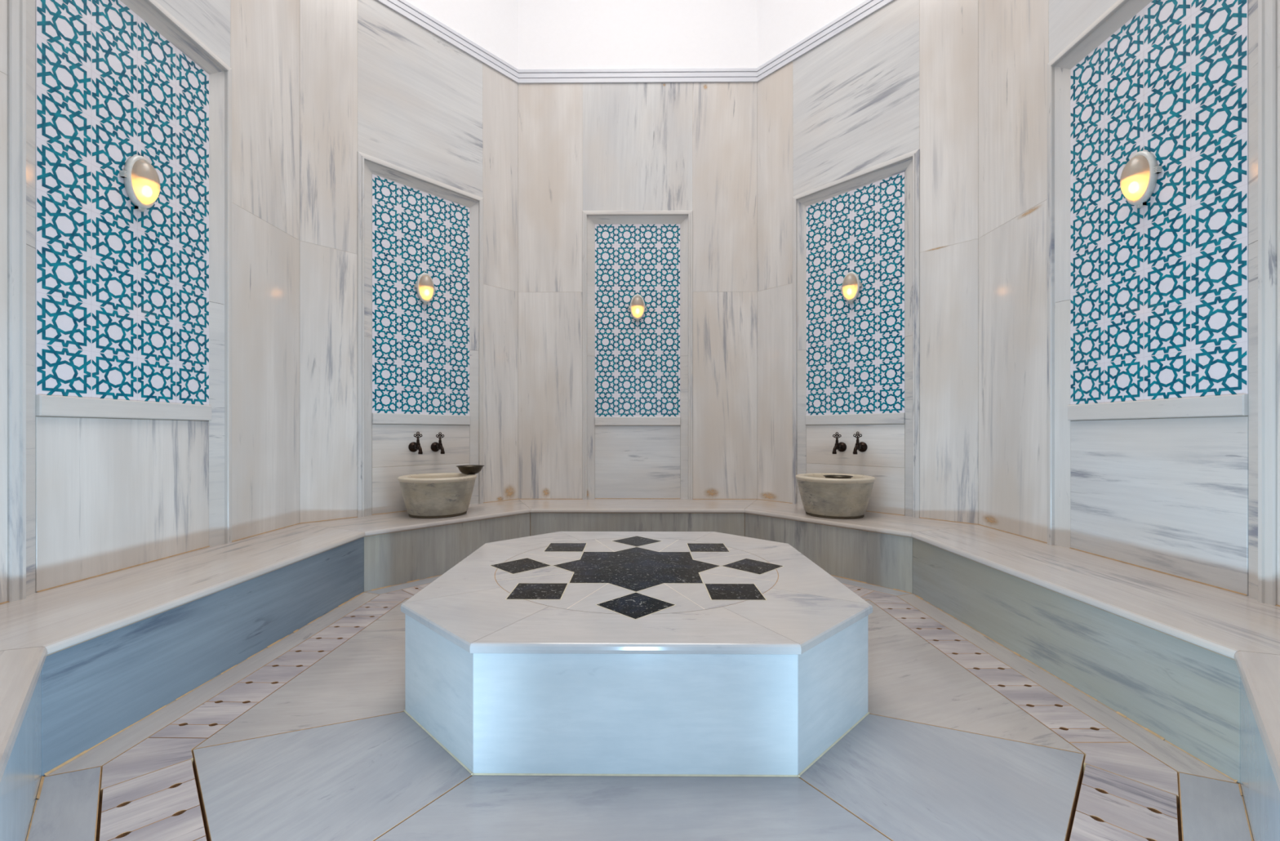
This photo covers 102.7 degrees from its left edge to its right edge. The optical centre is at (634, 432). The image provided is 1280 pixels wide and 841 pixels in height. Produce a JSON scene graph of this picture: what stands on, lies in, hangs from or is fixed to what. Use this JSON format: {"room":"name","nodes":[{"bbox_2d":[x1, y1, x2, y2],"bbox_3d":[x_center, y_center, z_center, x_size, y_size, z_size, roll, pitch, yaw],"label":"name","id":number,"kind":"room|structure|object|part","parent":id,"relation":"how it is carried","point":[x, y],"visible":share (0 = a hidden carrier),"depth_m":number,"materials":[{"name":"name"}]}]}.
{"room":"spa","nodes":[
{"label":"spa","id":0,"kind":"room"},
{"bbox_2d":[0,0,299,602],"bbox_3d":[-2.414,-2.550,2.388,0.250,7.200,2.399,0,0,0],"label":"wall","id":1,"kind":"structure","parent":0,"point":[259,40],"depth_m":3.10,"materials":[{"name":"stone"}]},
{"bbox_2d":[7,0,231,601],"bbox_3d":[-2.300,-0.718,2.387,0.062,2.678,1.024,0,0,0],"label":"decorative wall panel","id":2,"kind":"object","parent":1,"relation":"attached to","point":[119,353],"visible":0.98,"depth_m":2.27,"materials":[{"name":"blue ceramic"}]},
{"bbox_3d":[-2.323,-1.045,2.387,0.012,1.800,0.800,0,0,0],"label":"tile panel","id":3,"kind":"part","parent":2,"relation":"part of","materials":[{"name":"tile"}]},
{"bbox_3d":[-2.325,0.276,2.387,0.014,0.691,0.800,0,0,0],"label":"panel","id":4,"kind":"part","parent":2,"relation":"part of","materials":[{"name":"stone"}]},
{"bbox_3d":[-2.314,-0.105,2.387,0.027,0.081,0.800,0,0,0],"label":"sill","id":5,"kind":"part","parent":2,"relation":"part of","materials":[{"name":"stone"}]},
{"bbox_2d":[119,155,159,212],"bbox_3d":[-2.275,-1.159,2.387,0.086,0.252,0.166,0,0,0],"label":"lamp","id":6,"kind":"object","parent":2,"relation":"attached to","point":[141,180],"visible":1,"depth_m":2.35,"materials":[{"name":"white glass"}]},
{"bbox_2d":[299,0,518,522],"bbox_3d":[-1.768,-2.550,4.219,0.251,7.200,1.961,0,0,43],"label":"wall","id":7,"kind":"structure","parent":0,"point":[375,82],"depth_m":3.86,"materials":[{"name":"stone"}]},
{"bbox_2d":[357,151,483,516],"bbox_3d":[-1.690,-0.718,4.137,0.062,2.678,1.024,0,0,43],"label":"tiled niche","id":8,"kind":"object","parent":7,"relation":"attached to","point":[420,366],"visible":0.98,"depth_m":4.08,"materials":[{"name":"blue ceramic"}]},
{"bbox_2d":[408,431,422,453],"bbox_3d":[-1.710,0.083,4.035,0.143,0.176,0.080,0,0,43],"label":"tap","id":9,"kind":"object","parent":8,"relation":"attached to","point":[413,446],"visible":1,"depth_m":4.02,"materials":[{"name":"brown metal"}]},
{"bbox_3d":[-1.754,0.116,4.076,0.022,0.080,0.080,0,0,43],"label":"wall plate","id":10,"kind":"part","parent":9,"relation":"part of","materials":[{"name":"brown metal"}]},
{"bbox_3d":[-1.701,0.076,4.027,0.034,0.061,0.034,0,0,0],"label":"stem","id":11,"kind":"part","parent":9,"relation":"part of","materials":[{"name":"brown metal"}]},
{"bbox_3d":[-1.701,0.024,4.027,0.069,0.058,0.017,0,0,0],"label":"handle","id":12,"kind":"part","parent":9,"relation":"part of","materials":[{"name":"brown metal"}]},
{"bbox_3d":[-1.679,0.137,4.006,0.057,0.068,0.033,0,0,45],"label":"spout","id":13,"kind":"part","parent":9,"relation":"part of","materials":[{"name":"brown metal"}]},
{"bbox_3d":[-1.706,-1.045,4.153,0.013,1.800,0.800,0,0,43],"label":"tile panel","id":14,"kind":"part","parent":8,"relation":"part of","materials":[{"name":"tile"}]},
{"bbox_3d":[-1.707,0.276,4.154,0.014,0.691,0.800,0,0,43],"label":"panel","id":15,"kind":"part","parent":8,"relation":"part of","materials":[{"name":"stone"}]},
{"bbox_3d":[-1.699,-0.105,4.146,0.027,0.081,0.800,0,0,43],"label":"sill","id":16,"kind":"part","parent":8,"relation":"part of","materials":[{"name":"stone"}]},
{"bbox_2d":[413,272,435,305],"bbox_3d":[-1.671,-1.159,4.119,0.086,0.252,0.166,0,0,43],"label":"lamp","id":17,"kind":"object","parent":8,"relation":"attached to","point":[425,290],"visible":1,"depth_m":4.09,"materials":[{"name":"white glass"}]},
{"bbox_2d":[431,431,444,453],"bbox_3d":[-1.587,0.086,4.167,0.143,0.176,0.080,0,0,43],"label":"tap","id":18,"kind":"object","parent":8,"relation":"attached to","point":[435,446],"visible":1,"depth_m":4.16,"materials":[{"name":"brown metal"}]},
{"bbox_3d":[-1.631,0.120,4.209,0.022,0.080,0.080,0,0,43],"label":"wall plate","id":19,"kind":"part","parent":18,"relation":"part of","materials":[{"name":"brown metal"}]},
{"bbox_3d":[-1.578,0.080,4.159,0.034,0.061,0.034,0,0,0],"label":"stem","id":20,"kind":"part","parent":18,"relation":"part of","materials":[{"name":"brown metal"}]},
{"bbox_3d":[-1.577,0.027,4.159,0.069,0.058,0.017,0,0,0],"label":"handle","id":21,"kind":"part","parent":18,"relation":"part of","materials":[{"name":"brown metal"}]},
{"bbox_3d":[-1.555,0.140,4.138,0.057,0.068,0.033,0,0,45],"label":"spout","id":22,"kind":"part","parent":18,"relation":"part of","materials":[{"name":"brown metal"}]},
{"bbox_2d":[518,0,757,498],"bbox_3d":[0.030,-2.550,4.886,2.444,7.200,0.251,0,0,0],"label":"wall","id":23,"kind":"structure","parent":0,"point":[677,146],"depth_m":4.76,"materials":[{"name":"stone"}]},
{"bbox_2d":[375,0,894,84],"bbox_3d":[0.009,-3.309,2.365,4.618,0.127,4.811,0,0,0],"label":"trim","id":24,"kind":"structure","parent":23,"relation":"attached to","point":[404,8],"depth_m":4.66,"materials":[{"name":"stone"}]},
{"bbox_2d":[582,210,693,499],"bbox_3d":[0.029,-0.718,4.772,1.024,2.678,0.062,0,0,0],"label":"tiled niche","id":25,"kind":"object","parent":23,"relation":"attached to","point":[637,376],"visible":0.97,"depth_m":4.79,"materials":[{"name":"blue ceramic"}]},
{"bbox_2d":[628,293,646,321],"bbox_3d":[0.029,-1.159,4.746,0.166,0.252,0.086,0,0,0],"label":"lamp","id":26,"kind":"object","parent":25,"relation":"attached to","point":[637,307],"visible":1,"depth_m":4.73,"materials":[{"name":"white glass"}]},
{"bbox_3d":[0.030,-1.045,4.795,0.800,1.800,0.012,0,0,0],"label":"tile panel","id":27,"kind":"part","parent":25,"relation":"part of","materials":[{"name":"tile"}]},
{"bbox_3d":[0.030,0.276,4.796,0.800,0.691,0.014,0,0,0],"label":"panel","id":28,"kind":"part","parent":25,"relation":"part of","materials":[{"name":"grey stone"}]},
{"bbox_3d":[0.029,-0.105,4.785,0.800,0.081,0.027,0,0,0],"label":"sill","id":29,"kind":"part","parent":25,"relation":"part of","materials":[{"name":"stone"}]},
{"bbox_2d":[25,574,1253,840],"bbox_3d":[0.009,1.030,2.300,5.200,0.060,5.400,0,0,0],"label":"floor","id":30,"kind":"structure","parent":0,"point":[334,753],"depth_m":1.48,"materials":[{"name":"stone"}]},
{"bbox_2d":[101,759,195,812],"bbox_3d":[-1.381,1.012,1.459,0.188,0.024,0.123,0,0,-45],"label":"drain cover","id":31,"kind":"object","parent":30,"relation":"on","point":[122,793],"visible":0.84,"depth_m":1.45,"materials":[{"name":"stone"}]},
{"bbox_2d":[98,778,199,840],"bbox_3d":[-1.286,1.012,1.363,0.188,0.024,0.147,0,0,-45],"label":"drain cover","id":32,"kind":"object","parent":30,"relation":"on","point":[116,822],"visible":0.96,"depth_m":1.35,"materials":[{"name":"stone"}]},
{"bbox_2d":[109,804,205,840],"bbox_3d":[-1.183,1.012,1.258,0.188,0.024,0.147,0,0,-45],"label":"drain cover","id":33,"kind":"object","parent":30,"relation":"on","point":[188,825],"visible":1,"depth_m":1.29,"materials":[{"name":"stone"}]},
{"bbox_2d":[148,724,226,738],"bbox_3d":[-1.494,1.012,1.716,0.200,0.024,0.079,0,0,0],"label":"drain cover","id":34,"kind":"object","parent":30,"relation":"on","point":[171,731],"visible":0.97,"depth_m":1.71,"materials":[{"name":"stone"}]},
{"bbox_2d":[194,835,206,840],"bbox_3d":[-1.080,1.012,1.154,0.188,0.024,0.147,0,0,-45],"label":"drain cover","id":35,"kind":"object","parent":30,"relation":"on","point":[203,838],"visible":1,"depth_m":1.26,"materials":[{"name":"stone"}]},
{"bbox_2d":[170,701,258,725],"bbox_3d":[-1.492,1.012,1.828,0.200,0.024,0.150,0,0,0],"label":"drain cover","id":36,"kind":"object","parent":30,"relation":"on","point":[210,713],"visible":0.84,"depth_m":1.82,"materials":[{"name":"stone"}]},
{"bbox_2d":[207,682,286,702],"bbox_3d":[-1.490,1.012,1.975,0.200,0.024,0.150,0,0,0],"label":"drain cover","id":37,"kind":"object","parent":30,"relation":"on","point":[243,692],"visible":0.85,"depth_m":1.97,"materials":[{"name":"stone"}]},
{"bbox_2d":[237,665,310,683],"bbox_3d":[-1.488,1.012,2.122,0.200,0.024,0.150,0,0,0],"label":"drain cover","id":38,"kind":"object","parent":30,"relation":"on","point":[267,673],"visible":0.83,"depth_m":2.11,"materials":[{"name":"stone"}]},
{"bbox_2d":[265,650,330,666],"bbox_3d":[-1.486,1.012,2.269,0.200,0.024,0.150,0,0,0],"label":"drain cover","id":39,"kind":"object","parent":30,"relation":"on","point":[304,658],"visible":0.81,"depth_m":2.27,"materials":[{"name":"stone"}]},
{"bbox_2d":[289,637,349,652],"bbox_3d":[-1.483,1.012,2.416,0.200,0.024,0.150,0,0,0],"label":"drain cover","id":40,"kind":"object","parent":30,"relation":"on","point":[319,645],"visible":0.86,"depth_m":2.41,"materials":[{"name":"stone"}]},
{"bbox_2d":[310,626,365,639],"bbox_3d":[-1.481,1.012,2.563,0.200,0.024,0.150,0,0,0],"label":"drain cover","id":41,"kind":"object","parent":30,"relation":"on","point":[330,632],"visible":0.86,"depth_m":2.55,"materials":[{"name":"stone"}]},
{"bbox_2d":[328,616,380,626],"bbox_3d":[-1.478,1.012,2.710,0.200,0.024,0.150,0,0,0],"label":"drain cover","id":42,"kind":"object","parent":30,"relation":"on","point":[345,621],"visible":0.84,"depth_m":2.70,"materials":[{"name":"stone"}]},
{"bbox_2d":[345,607,393,617],"bbox_3d":[-1.476,1.012,2.857,0.200,0.024,0.150,0,0,0],"label":"drain cover","id":43,"kind":"object","parent":30,"relation":"on","point":[360,611],"visible":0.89,"depth_m":2.85,"materials":[{"name":"stone"}]},
{"bbox_2d":[359,601,401,607],"bbox_3d":[-1.474,1.012,2.977,0.200,0.024,0.095,0,0,0],"label":"drain cover","id":44,"kind":"object","parent":30,"relation":"on","point":[369,604],"visible":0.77,"depth_m":2.97,"materials":[{"name":"stone"}]},
{"bbox_2d":[401,586,420,595],"bbox_3d":[-1.382,1.012,3.221,0.199,0.024,0.077,0,0,42],"label":"drain cover","id":45,"kind":"object","parent":30,"relation":"on","point":[412,590],"visible":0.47,"depth_m":3.23,"materials":[{"name":"stone"}]},
{"bbox_2d":[414,582,430,590],"bbox_3d":[-1.308,1.012,3.304,0.199,0.024,0.148,0,0,42],"label":"drain cover","id":46,"kind":"object","parent":30,"relation":"on","point":[420,587],"visible":0.17,"depth_m":3.32,"materials":[{"name":"stone"}]},
{"bbox_2d":[400,531,872,777],"bbox_3d":[0.009,0.806,2.325,1.683,0.389,1.690,0,0,0],"label":"platform","id":47,"kind":"object","parent":30,"relation":"on","point":[557,653],"visible":1,"depth_m":1.56,"materials":[{"name":"stone"}]},
{"bbox_3d":[-0.641,0.821,1.674,0.500,0.357,0.024,0,0,44],"label":"panel","id":48,"kind":"part","parent":47,"relation":"part of","materials":[{"name":"stone"}]},
{"bbox_3d":[0.002,0.821,1.502,0.958,0.357,0.024,0,0,0],"label":"panel","id":49,"kind":"part","parent":47,"relation":"part of","materials":[{"name":"stone"}]},
{"bbox_3d":[0.649,0.821,1.663,0.500,0.357,0.024,0,0,-43],"label":"panel","id":50,"kind":"part","parent":47,"relation":"part of","materials":[{"name":"stone"}]},
{"bbox_2d":[0,497,1279,840],"bbox_3d":[0.010,0.808,2.382,4.662,0.383,4.823,0,0,0],"label":"bench","id":51,"kind":"object","parent":30,"relation":"on","point":[1195,664],"visible":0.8,"depth_m":2.02,"materials":[{"name":"stone"}]},
{"bbox_3d":[-1.454,0.635,0.801,0.629,0.029,1.889,0,0,-43],"label":"seat","id":52,"kind":"part","parent":51,"relation":"part of","materials":[{"name":"stone"}]},
{"bbox_3d":[-2.005,0.635,2.385,0.634,0.029,2.229,0,0,0],"label":"seat","id":53,"kind":"part","parent":51,"relation":"part of","materials":[{"name":"stone"}]},
{"bbox_3d":[-1.461,0.635,3.924,0.667,0.029,1.780,0,0,43],"label":"seat","id":54,"kind":"part","parent":51,"relation":"part of","materials":[{"name":"stone"}]},
{"bbox_2d":[397,472,476,518],"bbox_3d":[-1.493,0.475,3.897,0.562,0.292,0.562,0,0,0],"label":"basin","id":55,"kind":"object","parent":51,"relation":"on","point":[434,495],"visible":0.96,"depth_m":3.70,"materials":[{"name":"beige stone"}]},
{"bbox_2d":[456,464,484,474],"bbox_3d":[-1.296,0.296,4.046,0.214,0.065,0.214,0,0,0],"label":"metal bowl","id":56,"kind":"object","parent":55,"relation":"on","point":[470,468],"visible":1,"depth_m":3.98,"materials":[{"name":"black metal"}]},
{"bbox_3d":[0.027,0.635,4.466,2.252,0.029,0.654,0,0,0],"label":"seat","id":57,"kind":"part","parent":51,"relation":"part of","materials":[{"name":"stone"}]},
{"bbox_2d":[795,472,875,519],"bbox_3d":[1.512,0.475,3.873,0.562,0.292,0.562,0,0,0],"label":"basin","id":58,"kind":"object","parent":51,"relation":"on","point":[821,496],"visible":0.96,"depth_m":3.67,"materials":[{"name":"beige stone"}]},
{"bbox_2d":[822,474,853,478],"bbox_3d":[1.568,0.368,3.942,0.214,0.065,0.214,0,0,0],"label":"metal bowl","id":59,"kind":"object","parent":58,"relation":"on","point":[833,476],"visible":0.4,"depth_m":3.93,"materials":[{"name":"grey metal"}]},
{"bbox_3d":[1.505,0.635,3.900,0.667,0.029,1.780,0,0,-42],"label":"seat","id":60,"kind":"part","parent":51,"relation":"part of","materials":[{"name":"stone"}]},
{"bbox_3d":[2.023,0.635,2.351,0.634,0.029,2.229,0,0,0],"label":"seat","id":61,"kind":"part","parent":51,"relation":"part of","materials":[{"name":"stone"}]},
{"bbox_3d":[1.447,0.635,0.777,0.629,0.029,1.889,0,0,44],"label":"seat","id":62,"kind":"part","parent":51,"relation":"part of","materials":[{"name":"stone"}]},
{"bbox_2d":[843,583,862,591],"bbox_3d":[1.343,1.012,3.281,0.199,0.024,0.148,0,0,-41],"label":"drain cover","id":63,"kind":"object","parent":30,"relation":"on","point":[852,588],"visible":0.18,"depth_m":3.29,"materials":[{"name":"stone"}]},
{"bbox_2d":[854,587,874,596],"bbox_3d":[1.415,1.012,3.197,0.199,0.024,0.077,0,0,-41],"label":"drain cover","id":64,"kind":"object","parent":30,"relation":"on","point":[862,592],"visible":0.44,"depth_m":3.20,"materials":[{"name":"stone"}]},
{"bbox_2d":[874,603,916,608],"bbox_3d":[1.503,1.012,2.951,0.200,0.024,0.095,0,0,0],"label":"drain cover","id":65,"kind":"object","parent":30,"relation":"on","point":[883,606],"visible":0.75,"depth_m":2.95,"materials":[{"name":"stone"}]},
{"bbox_2d":[882,608,931,618],"bbox_3d":[1.503,1.012,2.831,0.200,0.024,0.150,0,0,0],"label":"drain cover","id":66,"kind":"object","parent":30,"relation":"on","point":[895,613],"visible":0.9,"depth_m":2.83,"materials":[{"name":"stone"}]},
{"bbox_2d":[895,617,947,629],"bbox_3d":[1.503,1.012,2.684,0.200,0.024,0.150,0,0,0],"label":"drain cover","id":67,"kind":"object","parent":30,"relation":"on","point":[911,623],"visible":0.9,"depth_m":2.68,"materials":[{"name":"stone"}]},
{"bbox_2d":[910,628,966,640],"bbox_3d":[1.503,1.012,2.537,0.200,0.024,0.150,0,0,0],"label":"drain cover","id":68,"kind":"object","parent":30,"relation":"on","point":[935,634],"visible":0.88,"depth_m":2.53,"materials":[{"name":"stone"}]},
{"bbox_2d":[926,640,986,653],"bbox_3d":[1.503,1.012,2.390,0.200,0.024,0.150,0,0,0],"label":"drain cover","id":69,"kind":"object","parent":30,"relation":"on","point":[953,646],"visible":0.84,"depth_m":2.38,"materials":[{"name":"stone"}]},
{"bbox_2d":[945,653,1012,669],"bbox_3d":[1.502,1.012,2.243,0.200,0.024,0.150,0,0,0],"label":"drain cover","id":70,"kind":"object","parent":30,"relation":"on","point":[967,660],"visible":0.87,"depth_m":2.24,"materials":[{"name":"stone"}]},
{"bbox_2d":[965,668,1039,686],"bbox_3d":[1.502,1.012,2.096,0.200,0.024,0.150,0,0,0],"label":"drain cover","id":71,"kind":"object","parent":30,"relation":"on","point":[991,677],"visible":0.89,"depth_m":2.09,"materials":[{"name":"stone"}]},
{"bbox_2d":[990,685,1071,706],"bbox_3d":[1.502,1.012,1.949,0.200,0.024,0.150,0,0,0],"label":"drain cover","id":72,"kind":"object","parent":30,"relation":"on","point":[1033,695],"visible":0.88,"depth_m":1.94,"materials":[{"name":"stone"}]},
{"bbox_2d":[1017,705,1108,729],"bbox_3d":[1.502,1.012,1.802,0.200,0.024,0.150,0,0,0],"label":"drain cover","id":73,"kind":"object","parent":30,"relation":"on","point":[1053,717],"visible":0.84,"depth_m":1.79,"materials":[{"name":"stone"}]},
{"bbox_2d":[1050,728,1130,742],"bbox_3d":[1.502,1.012,1.691,0.200,0.024,0.079,0,0,0],"label":"drain cover","id":74,"kind":"object","parent":30,"relation":"on","point":[1071,735],"visible":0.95,"depth_m":1.69,"materials":[{"name":"stone"}]},
{"bbox_2d":[1069,810,1148,840],"bbox_3d":[1.182,1.012,1.237,0.147,0.024,0.188,0,0,-44],"label":"drain cover","id":75,"kind":"object","parent":30,"relation":"on","point":[1084,828],"visible":1,"depth_m":1.28,"materials":[{"name":"stone"}]},
{"bbox_2d":[1075,783,1178,840],"bbox_3d":[1.287,1.012,1.340,0.147,0.024,0.188,0,0,-44],"label":"drain cover","id":76,"kind":"object","parent":30,"relation":"on","point":[1126,815],"visible":0.95,"depth_m":1.34,"materials":[{"name":"stone"}]},
{"bbox_2d":[1081,764,1177,818],"bbox_3d":[1.384,1.012,1.435,0.125,0.024,0.188,0,0,-44],"label":"drain cover","id":77,"kind":"object","parent":30,"relation":"on","point":[1157,800],"visible":0.83,"depth_m":1.43,"materials":[{"name":"stone"}]},
{"bbox_2d":[757,0,978,524],"bbox_3d":[1.818,-2.550,4.189,0.251,7.200,1.961,0,0,-42],"label":"wall","id":78,"kind":"structure","parent":0,"point":[902,79],"depth_m":3.85,"materials":[{"name":"stone"}]},
{"bbox_2d":[792,149,919,517],"bbox_3d":[1.738,-0.718,4.109,0.062,2.678,1.024,0,0,-42],"label":"decorative wall panel","id":79,"kind":"object","parent":78,"relation":"attached to","point":[857,370],"visible":1,"depth_m":4.06,"materials":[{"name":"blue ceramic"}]},
{"bbox_2d":[831,431,846,453],"bbox_3d":[1.641,0.085,4.134,0.143,0.176,0.080,0,0,-42],"label":"tap","id":80,"kind":"object","parent":79,"relation":"attached to","point":[841,446],"visible":1,"depth_m":4.12,"materials":[{"name":"brown metal"}]},
{"bbox_3d":[1.609,0.139,4.105,0.057,0.068,0.033,0,0,-44],"label":"spout","id":81,"kind":"part","parent":80,"relation":"part of","materials":[{"name":"brown metal"}]},
{"bbox_3d":[1.632,0.079,4.125,0.034,0.061,0.034,0,0,0],"label":"stem","id":82,"kind":"part","parent":80,"relation":"part of","materials":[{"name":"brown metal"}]},
{"bbox_3d":[1.632,0.026,4.125,0.069,0.058,0.017,0,0,0],"label":"handle","id":83,"kind":"part","parent":80,"relation":"part of","materials":[{"name":"brown metal"}]},
{"bbox_3d":[1.686,0.119,4.175,0.022,0.080,0.080,0,0,-42],"label":"wall plate","id":84,"kind":"part","parent":80,"relation":"part of","materials":[{"name":"brown metal"}]},
{"bbox_2d":[840,271,862,304],"bbox_3d":[1.718,-1.159,4.091,0.086,0.252,0.166,0,0,-42],"label":"lamp","id":85,"kind":"object","parent":79,"relation":"attached to","point":[851,286],"visible":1,"depth_m":4.06,"materials":[{"name":"white glass"}]},
{"bbox_3d":[1.748,-0.105,4.118,0.027,0.081,0.800,0,0,-42],"label":"sill","id":86,"kind":"part","parent":79,"relation":"part of","materials":[{"name":"stone"}]},
{"bbox_3d":[1.754,-1.045,4.124,0.013,1.800,0.800,0,0,-42],"label":"tile panel","id":87,"kind":"part","parent":79,"relation":"part of","materials":[{"name":"tile"}]},
{"bbox_3d":[1.755,0.276,4.125,0.014,0.691,0.800,0,0,-42],"label":"panel","id":88,"kind":"part","parent":79,"relation":"part of","materials":[{"name":"stone"}]},
{"bbox_2d":[853,431,867,453],"bbox_3d":[1.754,0.082,4.010,0.143,0.176,0.080,0,0,-42],"label":"tap","id":89,"kind":"object","parent":79,"relation":"attached to","point":[862,446],"visible":1,"depth_m":4.00,"materials":[{"name":"brown metal"}]},
{"bbox_3d":[1.721,0.136,3.981,0.057,0.068,0.033,0,0,-44],"label":"spout","id":90,"kind":"part","parent":89,"relation":"part of","materials":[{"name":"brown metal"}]},
{"bbox_3d":[1.744,0.023,4.001,0.069,0.058,0.017,0,0,0],"label":"handle","id":91,"kind":"part","parent":89,"relation":"part of","materials":[{"name":"brown metal"}]},
{"bbox_3d":[1.744,0.075,4.001,0.034,0.061,0.034,0,0,0],"label":"stem","id":92,"kind":"part","parent":89,"relation":"part of","materials":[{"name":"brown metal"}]},
{"bbox_3d":[1.798,0.116,4.050,0.022,0.080,0.080,0,0,-42],"label":"wall plate","id":93,"kind":"part","parent":89,"relation":"part of","materials":[{"name":"brown metal"}]},
{"bbox_2d":[978,0,1279,604],"bbox_3d":[2.433,-2.550,2.348,0.251,7.200,2.399,0,0,0],"label":"wall","id":94,"kind":"structure","parent":0,"point":[1018,39],"depth_m":3.11,"materials":[{"name":"stone"}]},
{"bbox_2d":[1047,0,1276,605],"bbox_3d":[2.319,-0.718,2.349,0.062,2.678,1.024,0,0,0],"label":"decorative wall panel","id":95,"kind":"object","parent":94,"relation":"attached to","point":[1162,348],"visible":1,"depth_m":2.24,"materials":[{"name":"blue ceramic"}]},
{"bbox_2d":[1120,151,1162,208],"bbox_3d":[2.293,-1.159,2.349,0.086,0.252,0.166,0,0,0],"label":"lamp","id":96,"kind":"object","parent":95,"relation":"attached to","point":[1139,176],"visible":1,"depth_m":2.31,"materials":[{"name":"white glass"}]},
{"bbox_3d":[2.333,-0.105,2.349,0.027,0.081,0.800,0,0,0],"label":"sill","id":97,"kind":"part","parent":95,"relation":"part of","materials":[{"name":"stone"}]},
{"bbox_3d":[2.343,0.276,2.349,0.014,0.691,0.800,0,0,0],"label":"panel","id":98,"kind":"part","parent":95,"relation":"part of","materials":[{"name":"grey stone"}]},
{"bbox_3d":[2.342,-1.045,2.349,0.012,1.800,0.800,0,0,0],"label":"tile panel","id":99,"kind":"part","parent":95,"relation":"part of","materials":[{"name":"tile"}]}
]}

